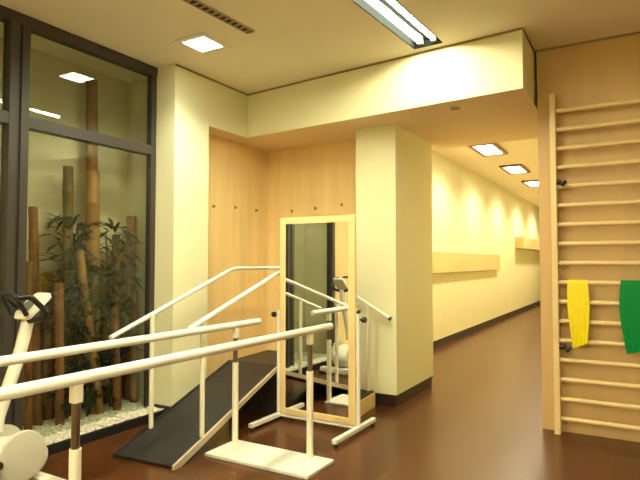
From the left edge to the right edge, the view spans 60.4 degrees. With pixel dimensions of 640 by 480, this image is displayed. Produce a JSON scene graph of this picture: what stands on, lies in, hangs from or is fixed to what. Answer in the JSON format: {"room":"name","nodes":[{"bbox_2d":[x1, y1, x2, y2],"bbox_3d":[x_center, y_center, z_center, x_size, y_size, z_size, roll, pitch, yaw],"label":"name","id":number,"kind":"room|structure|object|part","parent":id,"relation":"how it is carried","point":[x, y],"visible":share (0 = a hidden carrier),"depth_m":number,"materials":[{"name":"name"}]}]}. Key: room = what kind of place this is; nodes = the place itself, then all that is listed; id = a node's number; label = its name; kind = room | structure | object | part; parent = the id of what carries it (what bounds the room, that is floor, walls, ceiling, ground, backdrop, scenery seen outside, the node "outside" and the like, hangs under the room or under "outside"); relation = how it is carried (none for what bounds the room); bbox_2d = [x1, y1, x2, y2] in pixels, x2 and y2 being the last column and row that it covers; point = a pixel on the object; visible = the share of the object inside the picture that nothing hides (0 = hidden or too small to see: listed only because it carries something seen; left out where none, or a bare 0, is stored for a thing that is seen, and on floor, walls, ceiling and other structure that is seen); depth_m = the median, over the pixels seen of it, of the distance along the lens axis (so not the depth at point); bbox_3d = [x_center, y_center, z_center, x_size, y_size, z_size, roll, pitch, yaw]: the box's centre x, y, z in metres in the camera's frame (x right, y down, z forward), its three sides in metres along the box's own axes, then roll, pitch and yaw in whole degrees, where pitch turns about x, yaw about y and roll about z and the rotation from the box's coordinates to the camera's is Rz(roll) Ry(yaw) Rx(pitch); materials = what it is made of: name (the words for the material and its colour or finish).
{"room":"care facility","nodes":[
{"label":"care facility","id":0,"kind":"room"},
{"bbox_2d":[0,37,128,414],"bbox_3d":[-2.478,-0.036,4.100,0.100,3.000,2.690,-1,-3,30],"label":"wall","id":1,"kind":"structure","parent":0,"point":[57,85],"depth_m":4.64,"materials":[{"name":"paint"}]},
{"bbox_2d":[127,78,147,398],"bbox_3d":[-1.585,0.003,5.078,0.460,3.000,0.100,-1,-3,30],"label":"wall","id":2,"kind":"structure","parent":0,"point":[138,90],"depth_m":5.09,"materials":[{"name":"paint"}]},
{"bbox_2d":[154,64,208,406],"bbox_3d":[-1.252,-0.004,4.913,0.280,3.000,0.430,-1,-3,30],"label":"column","id":3,"kind":"structure","parent":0,"point":[182,124],"depth_m":4.76,"materials":[{"name":"beige paint"}]},
{"bbox_2d":[46,409,165,455],"bbox_3d":[-1.866,1.414,3.642,0.030,0.065,2.254,-1,-3,30],"label":"trim","id":4,"kind":"structure","parent":3,"relation":"attached to","point":[63,445],"depth_m":4.07,"materials":[{"name":"black plastic"}]},
{"bbox_2d":[154,404,169,409],"bbox_3d":[-1.207,1.449,4.829,0.205,0.090,0.460,-1,-3,30],"label":"baseboard","id":5,"kind":"structure","parent":3,"relation":"attached to","point":[155,405],"depth_m":4.64,"materials":[{"name":"black wood"}]},
{"bbox_2d":[175,64,246,95],"bbox_3d":[-0.987,-1.487,5.144,0.008,0.015,0.992,-1,-3,30],"label":"trim","id":6,"kind":"structure","parent":3,"relation":"attached to","point":[180,66],"depth_m":5.08,"materials":[{"name":"brown"}]},
{"bbox_2d":[207,134,267,376],"bbox_3d":[-0.925,0.252,5.726,0.120,2.555,1.320,-1,-3,30],"label":"wall","id":7,"kind":"structure","parent":0,"point":[238,172],"depth_m":5.72,"materials":[{"name":"brown wood"}]},
{"bbox_2d":[267,140,355,350],"bbox_3d":[0.004,0.258,5.891,1.320,2.555,0.100,-1,-3,30],"label":"wall","id":8,"kind":"structure","parent":0,"point":[322,177],"depth_m":5.98,"materials":[{"name":"brown wood"}]},
{"bbox_2d":[0,0,639,206],"bbox_3d":[3.962,-1.498,7.826,7.550,0.220,22.800,-1,-3,30],"label":"ceiling","id":9,"kind":"structure","parent":0,"point":[292,41],"depth_m":4.04,"materials":[{"name":"paint"}]},
{"bbox_2d":[175,32,229,54],"bbox_3d":[-0.909,-1.523,4.271,0.300,0.014,0.300,-1,-3,30],"label":"recessed light","id":10,"kind":"object","parent":9,"relation":"in","point":[201,43],"visible":1,"depth_m":4.26,"materials":[{"name":"beige plastic"}]},
{"bbox_2d":[183,37,221,50],"bbox_3d":[-0.909,-1.525,4.271,0.220,0.010,0.220,-1,-3,30],"label":"diffuser","id":11,"kind":"object","parent":10,"relation":"attached to","point":[196,43],"depth_m":4.28,"materials":[{"name":"white plastic"}]},
{"bbox_2d":[182,0,254,33],"bbox_3d":[-0.842,-1.553,3.562,0.070,0.012,1.200,-2,-3,34],"label":"ceiling vent","id":12,"kind":"object","parent":9,"relation":"in","point":[198,4],"visible":1,"depth_m":3.79,"materials":[{"name":"black metal"}]},
{"bbox_2d":[352,0,442,48],"bbox_3d":[0.022,-1.637,3.085,0.238,0.123,2.998,-2,-3,34],"label":"fluorescent light","id":13,"kind":"object","parent":9,"relation":"attached to","point":[391,14],"visible":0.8,"depth_m":3.98,"materials":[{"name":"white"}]},
{"bbox_2d":[468,143,507,156],"bbox_3d":[2.528,-1.356,8.250,0.380,0.030,0.920,-1,-3,30],"label":"recessed light","id":14,"kind":"object","parent":9,"relation":"in","point":[491,149],"visible":0.8,"depth_m":8.23,"materials":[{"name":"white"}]},
{"bbox_2d":[474,145,502,154],"bbox_3d":[2.528,-1.362,8.250,0.280,0.018,0.800,-1,-3,30],"label":"diffuser","id":15,"kind":"object","parent":14,"relation":"attached to","point":[481,149],"depth_m":8.24,"materials":[{"name":"white plastic"}]},
{"bbox_2d":[499,164,530,173],"bbox_3d":[3.558,-1.285,10.021,0.380,0.030,0.920,-1,-3,30],"label":"recessed light","id":16,"kind":"object","parent":9,"relation":"in","point":[516,168],"visible":1,"depth_m":9.94,"materials":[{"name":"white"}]},
{"bbox_2d":[505,166,525,172],"bbox_3d":[3.558,-1.291,10.021,0.280,0.018,0.800,-1,-3,30],"label":"diffuser","id":17,"kind":"object","parent":16,"relation":"attached to","point":[513,169],"depth_m":10.01,"materials":[{"name":"white plastic"}]},
{"bbox_2d":[521,180,538,186],"bbox_3d":[4.614,-1.213,11.835,0.380,0.030,0.920,-1,-3,30],"label":"recessed light","id":18,"kind":"object","parent":9,"relation":"in","point":[529,183],"visible":0.64,"depth_m":11.80,"materials":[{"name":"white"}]},
{"bbox_2d":[525,182,538,185],"bbox_3d":[4.614,-1.219,11.835,0.280,0.018,0.800,-1,-3,30],"label":"diffuser","id":19,"kind":"object","parent":18,"relation":"attached to","point":[526,183],"depth_m":11.80,"materials":[{"name":"white plastic"}]},
{"bbox_2d":[40,304,639,479],"bbox_3d":[3.962,1.669,7.700,7.550,0.120,22.800,-1,-3,30],"label":"floor","id":20,"kind":"structure","parent":0,"point":[480,415],"depth_m":4.01,"materials":[{"name":"brown wood"}]},
{"bbox_2d":[0,292,65,479],"bbox_3d":[-1.837,0.850,2.917,0.510,1.134,0.802,-1,-3,30],"label":"exercise bike","id":21,"kind":"object","parent":20,"relation":"on","point":[24,453],"visible":0.94,"depth_m":3.08,"materials":[{"name":"beige plastic"}]},
{"bbox_2d":[33,397,163,444],"bbox_3d":[-2.126,1.390,3.885,0.662,0.031,2.406,-1,-3,30],"label":"gravel","id":22,"kind":"object","parent":20,"relation":"on","point":[51,433],"visible":0.5,"depth_m":4.26,"materials":[{"name":"white gravel"}]},
{"bbox_2d":[23,262,32,429],"bbox_3d":[-2.144,0.811,4.043,0.065,1.304,0.084,-1,-3,30],"label":"bamboo pole","id":23,"kind":"object","parent":22,"relation":"in","point":[28,367],"visible":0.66,"depth_m":4.02,"materials":[{"name":"brown plant"}]},
{"bbox_2d":[28,206,42,425],"bbox_3d":[-2.162,0.607,4.179,0.078,1.724,0.145,-1,-3,30],"label":"bamboo pole","id":24,"kind":"object","parent":22,"relation":"in","point":[33,232],"visible":0.6,"depth_m":4.15,"materials":[{"name":"brown plant"}]},
{"bbox_2d":[42,272,53,419],"bbox_3d":[-2.151,0.863,4.348,0.087,1.225,0.114,-1,-3,30],"label":"bamboo pole","id":25,"kind":"object","parent":22,"relation":"in","point":[48,404],"visible":0.53,"depth_m":4.32,"materials":[{"name":"brown plant"}]},
{"bbox_2d":[54,282,64,425],"bbox_3d":[-1.985,0.897,4.194,0.074,1.144,0.097,-1,-3,30],"label":"bamboo pole","id":26,"kind":"object","parent":22,"relation":"in","point":[59,312],"visible":0.63,"depth_m":4.17,"materials":[{"name":"brown wood"}]},
{"bbox_2d":[61,166,73,418],"bbox_3d":[-2.024,0.440,4.404,0.092,2.074,0.111,-1,-3,30],"label":"bamboo pole","id":27,"kind":"object","parent":22,"relation":"in","point":[68,171],"visible":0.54,"depth_m":4.39,"materials":[{"name":"brown plant"}]},
{"bbox_2d":[37,213,107,418],"bbox_3d":[-1.989,0.596,4.384,0.469,1.700,0.578,0,-2,-2],"label":"leafy shrub","id":28,"kind":"object","parent":22,"relation":"on","point":[66,220],"visible":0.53,"depth_m":4.32,"materials":[{"name":"green plant"}]},
{"bbox_3d":[-1.988,0.663,4.394,0.038,1.566,0.167,-2,-3,35],"label":"stem","id":29,"kind":"part","parent":28,"relation":"part of","materials":[{"name":"brown"}]},
{"bbox_2d":[45,264,124,416],"bbox_3d":[-1.909,0.823,4.457,0.409,1.253,0.718,-1,-3,30],"label":"leafy shrub","id":30,"kind":"object","parent":22,"relation":"on","point":[88,387],"visible":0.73,"depth_m":4.38,"materials":[{"name":"green plant"}]},
{"bbox_3d":[-1.868,0.870,4.445,0.055,1.158,0.156,-1,-3,30],"label":"stem","id":31,"kind":"part","parent":30,"relation":"part of","materials":[{"name":"brown"}]},
{"bbox_2d":[74,249,104,420],"bbox_3d":[-1.845,0.779,4.419,0.078,1.408,0.300,-1,-3,30],"label":"bamboo pole","id":32,"kind":"object","parent":22,"relation":"in","point":[80,261],"visible":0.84,"depth_m":4.37,"materials":[{"name":"brown plant"}]},
{"bbox_2d":[85,79,98,406],"bbox_3d":[-1.947,0.056,4.691,0.109,2.864,0.152,-1,-3,30],"label":"bamboo pole","id":33,"kind":"object","parent":22,"relation":"in","point":[91,111],"visible":0.2,"depth_m":4.68,"materials":[{"name":"brown plant"}]},
{"bbox_2d":[85,170,100,414],"bbox_3d":[-1.870,0.455,4.529,0.126,2.055,0.162,-1,-3,30],"label":"bamboo pole","id":34,"kind":"object","parent":22,"relation":"in","point":[92,177],"visible":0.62,"depth_m":4.50,"materials":[{"name":"brown plant"}]},
{"bbox_2d":[100,269,108,403],"bbox_3d":[-1.896,0.867,4.826,0.092,1.254,0.098,-1,-3,30],"label":"bamboo pole","id":35,"kind":"object","parent":22,"relation":"in","point":[105,381],"visible":0.2,"depth_m":4.79,"materials":[{"name":"brown plant"}]},
{"bbox_2d":[111,234,120,357],"bbox_3d":[-1.760,0.721,4.747,0.078,1.539,0.102,-1,-3,30],"label":"bamboo pole","id":36,"kind":"object","parent":22,"relation":"in","point":[118,263],"visible":0.18,"depth_m":4.73,"materials":[{"name":"brown plant"}]},
{"bbox_2d":[111,303,121,410],"bbox_3d":[-1.707,1.009,4.606,0.102,0.955,0.073,1,-3,-26],"label":"bamboo pole","id":37,"kind":"object","parent":22,"relation":"in","point":[116,381],"visible":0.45,"depth_m":4.58,"materials":[{"name":"brown plant"}]},
{"bbox_2d":[94,218,143,407],"bbox_3d":[-1.759,0.632,4.739,0.453,1.656,0.622,-2,-3,43],"label":"leafy shrub","id":38,"kind":"object","parent":22,"relation":"on","point":[116,240],"visible":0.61,"depth_m":4.68,"materials":[{"name":"green plant"}]},
{"bbox_3d":[-1.786,0.702,4.657,0.056,1.509,0.103,-1,-3,30],"label":"stem","id":39,"kind":"part","parent":38,"relation":"part of","materials":[{"name":"green"}]},
{"bbox_2d":[120,243,124,399],"bbox_3d":[-1.806,0.762,4.945,0.085,1.474,0.105,0,-2,-9],"label":"bamboo pole","id":40,"kind":"object","parent":22,"relation":"in","point":[121,244],"visible":0.25,"depth_m":4.93,"materials":[{"name":"brown plant"}]},
{"bbox_2d":[124,216,135,399],"bbox_3d":[-1.726,0.642,5.007,0.101,1.718,0.103,0,-2,-4],"label":"bamboo pole","id":41,"kind":"object","parent":22,"relation":"in","point":[130,220],"visible":0.42,"depth_m":4.98,"materials":[{"name":"brown plant"}]},
{"bbox_2d":[129,290,138,402],"bbox_3d":[-1.650,0.970,4.886,0.078,1.054,0.086,-1,-3,30],"label":"bamboo pole","id":42,"kind":"object","parent":22,"relation":"in","point":[134,294],"visible":0.7,"depth_m":4.86,"materials":[{"name":"brown plant"}]},
{"bbox_2d":[0,318,333,479],"bbox_3d":[-0.793,0.980,2.868,0.810,0.872,2.625,-1,-3,30],"label":"bars","id":43,"kind":"object","parent":20,"relation":"on","point":[273,459],"visible":1,"depth_m":3.17,"materials":[{"name":"white metal"}]},
{"bbox_3d":[-0.945,1.084,2.113,0.045,0.558,0.044,-1,-3,30],"label":"post","id":44,"kind":"part","parent":43,"relation":"part of","materials":[{"name":"beige metal"}]},
{"bbox_3d":[-0.607,1.157,3.937,0.045,0.558,0.044,-1,-3,30],"label":"post","id":45,"kind":"part","parent":43,"relation":"part of","materials":[{"name":"beige metal"}]},
{"bbox_3d":[-0.342,1.435,3.626,0.810,0.022,0.330,-1,-3,30],"label":"plate","id":46,"kind":"part","parent":43,"relation":"part of","materials":[{"name":"beige"}]},
{"bbox_3d":[-0.067,1.145,3.623,0.045,0.558,0.044,-1,-3,30],"label":"post","id":47,"kind":"part","parent":43,"relation":"part of","materials":[{"name":"beige metal"}]},
{"bbox_2d":[109,266,391,469],"bbox_3d":[-0.376,0.841,4.264,1.297,1.260,2.035,-1,-3,26],"label":"ramp","id":48,"kind":"structure","parent":20,"relation":"on","point":[170,440],"depth_m":4.09,"materials":[{"name":"black rubber"}]},
{"bbox_3d":[-1.208,0.946,3.947,0.034,0.821,0.034,-1,-3,26],"label":"rail post","id":49,"kind":"part","parent":48,"relation":"part of","materials":[{"name":"beige metal"}]},
{"bbox_3d":[-0.802,0.946,3.752,0.034,0.805,0.034,-1,-3,26],"label":"rail post","id":50,"kind":"part","parent":48,"relation":"part of","materials":[{"name":"beige metal"}]},
{"bbox_3d":[-0.384,0.449,4.282,1.275,0.476,2.031,-1,-3,26],"label":"handrail","id":51,"kind":"part","parent":48,"relation":"part of","materials":[{"name":"white metal"}]},
{"bbox_3d":[-0.274,0.432,4.132,0.644,0.382,1.456,-1,-3,26],"label":"handrail","id":52,"kind":"part","parent":48,"relation":"part of","materials":[{"name":"white metal"}]},
{"bbox_3d":[0.433,0.975,4.972,0.034,0.762,0.034,-1,-3,26],"label":"rail post","id":53,"kind":"part","parent":48,"relation":"part of","materials":[{"name":"beige"}]},
{"bbox_2d":[248,215,375,446],"bbox_3d":[-0.051,0.642,4.357,0.870,1.665,0.660,-1,-3,31],"label":"mirror","id":54,"kind":"object","parent":20,"relation":"on","point":[318,254],"visible":1,"depth_m":4.37,"materials":[{"name":"brown wood"}]},
{"bbox_3d":[-0.343,1.006,4.575,0.031,0.845,0.031,-1,-3,31],"label":"stand post","id":55,"kind":"part","parent":54,"relation":"part of","materials":[{"name":"white"}]},
{"bbox_3d":[0.292,0.991,4.195,0.031,0.845,0.031,-1,-3,31],"label":"stand post","id":56,"kind":"part","parent":54,"relation":"part of","materials":[{"name":"white"}]},
{"bbox_3d":[0.327,0.608,4.190,0.050,0.048,0.047,-1,-3,31],"label":"clamp knob","id":57,"kind":"part","parent":54,"relation":"part of","materials":[{"name":"black plastic"}]},
{"bbox_2d":[209,30,537,150],"bbox_3d":[0.519,-1.264,5.380,3.045,0.445,2.070,-1,-3,30],"label":"ceiling beam","id":58,"kind":"structure","parent":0,"point":[494,79],"depth_m":4.80,"materials":[{"name":"paint"}]},
{"bbox_2d":[247,27,521,95],"bbox_3d":[0.363,-1.502,4.782,2.719,0.015,0.008,-2,-3,36],"label":"trim","id":59,"kind":"structure","parent":58,"relation":"attached to","point":[516,29],"depth_m":4.58,"materials":[{"name":"brown wood"}]},
{"bbox_2d":[447,105,462,109],"bbox_3d":[1.093,-1.070,4.454,0.120,0.016,0.120,-1,-3,30],"label":"light","id":60,"kind":"object","parent":58,"relation":"attached to","point":[452,107],"visible":1,"depth_m":4.43,"materials":[{"name":"beige"}]},
{"bbox_2d":[522,28,534,51],"bbox_3d":[1.596,-1.525,4.204,0.008,0.015,0.502,-1,-3,30],"label":"trim","id":61,"kind":"structure","parent":58,"relation":"attached to","point":[522,28],"depth_m":4.18,"materials":[{"name":"brown wood"}]},
{"bbox_2d":[356,124,432,394],"bbox_3d":[0.765,0.187,5.492,0.400,2.445,1.010,-1,-3,30],"label":"wall pillar","id":62,"kind":"structure","parent":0,"point":[394,263],"depth_m":5.11,"materials":[{"name":"beige paint"}]},
{"bbox_2d":[375,376,431,406],"bbox_3d":[0.765,1.464,5.441,0.370,0.110,0.980,-1,-3,30],"label":"baseboard","id":63,"kind":"structure","parent":62,"relation":"attached to","point":[380,399],"depth_m":5.04,"materials":[{"name":"black wood"}]},
{"bbox_2d":[432,150,539,340],"bbox_3d":[3.925,0.290,12.262,0.140,3.000,14.850,-1,-3,30],"label":"wall","id":64,"kind":"structure","parent":0,"point":[471,213],"depth_m":10.61,"materials":[{"name":"beige paint"}]},
{"bbox_2d":[432,251,499,273],"bbox_3d":[2.302,0.375,9.255,0.070,0.330,6.370,-1,-3,30],"label":"trim","id":65,"kind":"structure","parent":64,"relation":"attached to","point":[443,262],"depth_m":9.47,"materials":[{"name":"brown wood"}]},
{"bbox_2d":[433,301,540,348],"bbox_3d":[4.201,1.747,12.524,0.015,0.110,14.020,-1,-3,30],"label":"baseboard","id":66,"kind":"structure","parent":64,"relation":"attached to","point":[455,336],"depth_m":10.41,"materials":[{"name":"black wood"}]},
{"bbox_2d":[515,237,539,250],"bbox_3d":[6.045,0.138,15.579,0.200,0.290,4.200,-1,-3,30],"label":"trim","id":67,"kind":"structure","parent":64,"relation":"attached to","point":[525,243],"depth_m":14.19,"materials":[{"name":"brown wood"}]},
{"bbox_2d":[537,34,639,441],"bbox_3d":[3.454,-0.062,3.445,3.885,3.000,0.140,-1,-3,30],"label":"wall","id":68,"kind":"structure","parent":0,"point":[604,71],"depth_m":4.17,"materials":[{"name":"brown wood"}]},
{"bbox_2d":[535,31,639,51],"bbox_3d":[3.412,-1.555,3.444,3.897,0.015,0.008,-1,-3,30],"label":"trim","id":69,"kind":"structure","parent":68,"relation":"attached to","point":[638,32],"depth_m":4.22,"materials":[{"name":"brown wood"}]},
{"bbox_2d":[549,93,639,434],"bbox_3d":[2.604,0.151,3.765,1.884,2.600,0.146,-1,-3,30],"label":"wall bars","id":70,"kind":"object","parent":68,"relation":"attached to","point":[555,183],"visible":0.99,"depth_m":4.12,"materials":[{"name":"brown wood"}]},
{"bbox_2d":[567,279,589,347],"bbox_3d":[1.942,0.554,4.127,0.151,0.513,0.061,-1,-3,30],"label":"band","id":71,"kind":"object","parent":70,"relation":"hanging from","point":[578,297],"visible":1,"depth_m":4.10,"materials":[{"name":"yellow rubber"}]},
{"bbox_2d":[619,280,639,353],"bbox_3d":[2.279,0.554,3.931,0.241,0.528,0.062,-1,-3,30],"label":"band","id":72,"kind":"object","parent":70,"relation":"hanging from","point":[629,298],"visible":1,"depth_m":3.93,"materials":[{"name":"green rubber"}]},
{"bbox_3d":[-3.547,-0.151,1.219,0.050,3.000,3.730,-1,-3,30],"label":"wall","id":73,"kind":"structure","parent":0,"visible":0},
{"bbox_2d":[0,5,157,443],"bbox_3d":[-2.030,-0.048,3.805,0.090,2.999,2.270,-1,-3,30],"label":"window","id":74,"kind":"structure","parent":73,"relation":"in","point":[16,122],"depth_m":3.75,"materials":[{"name":"grey"}]}
]}

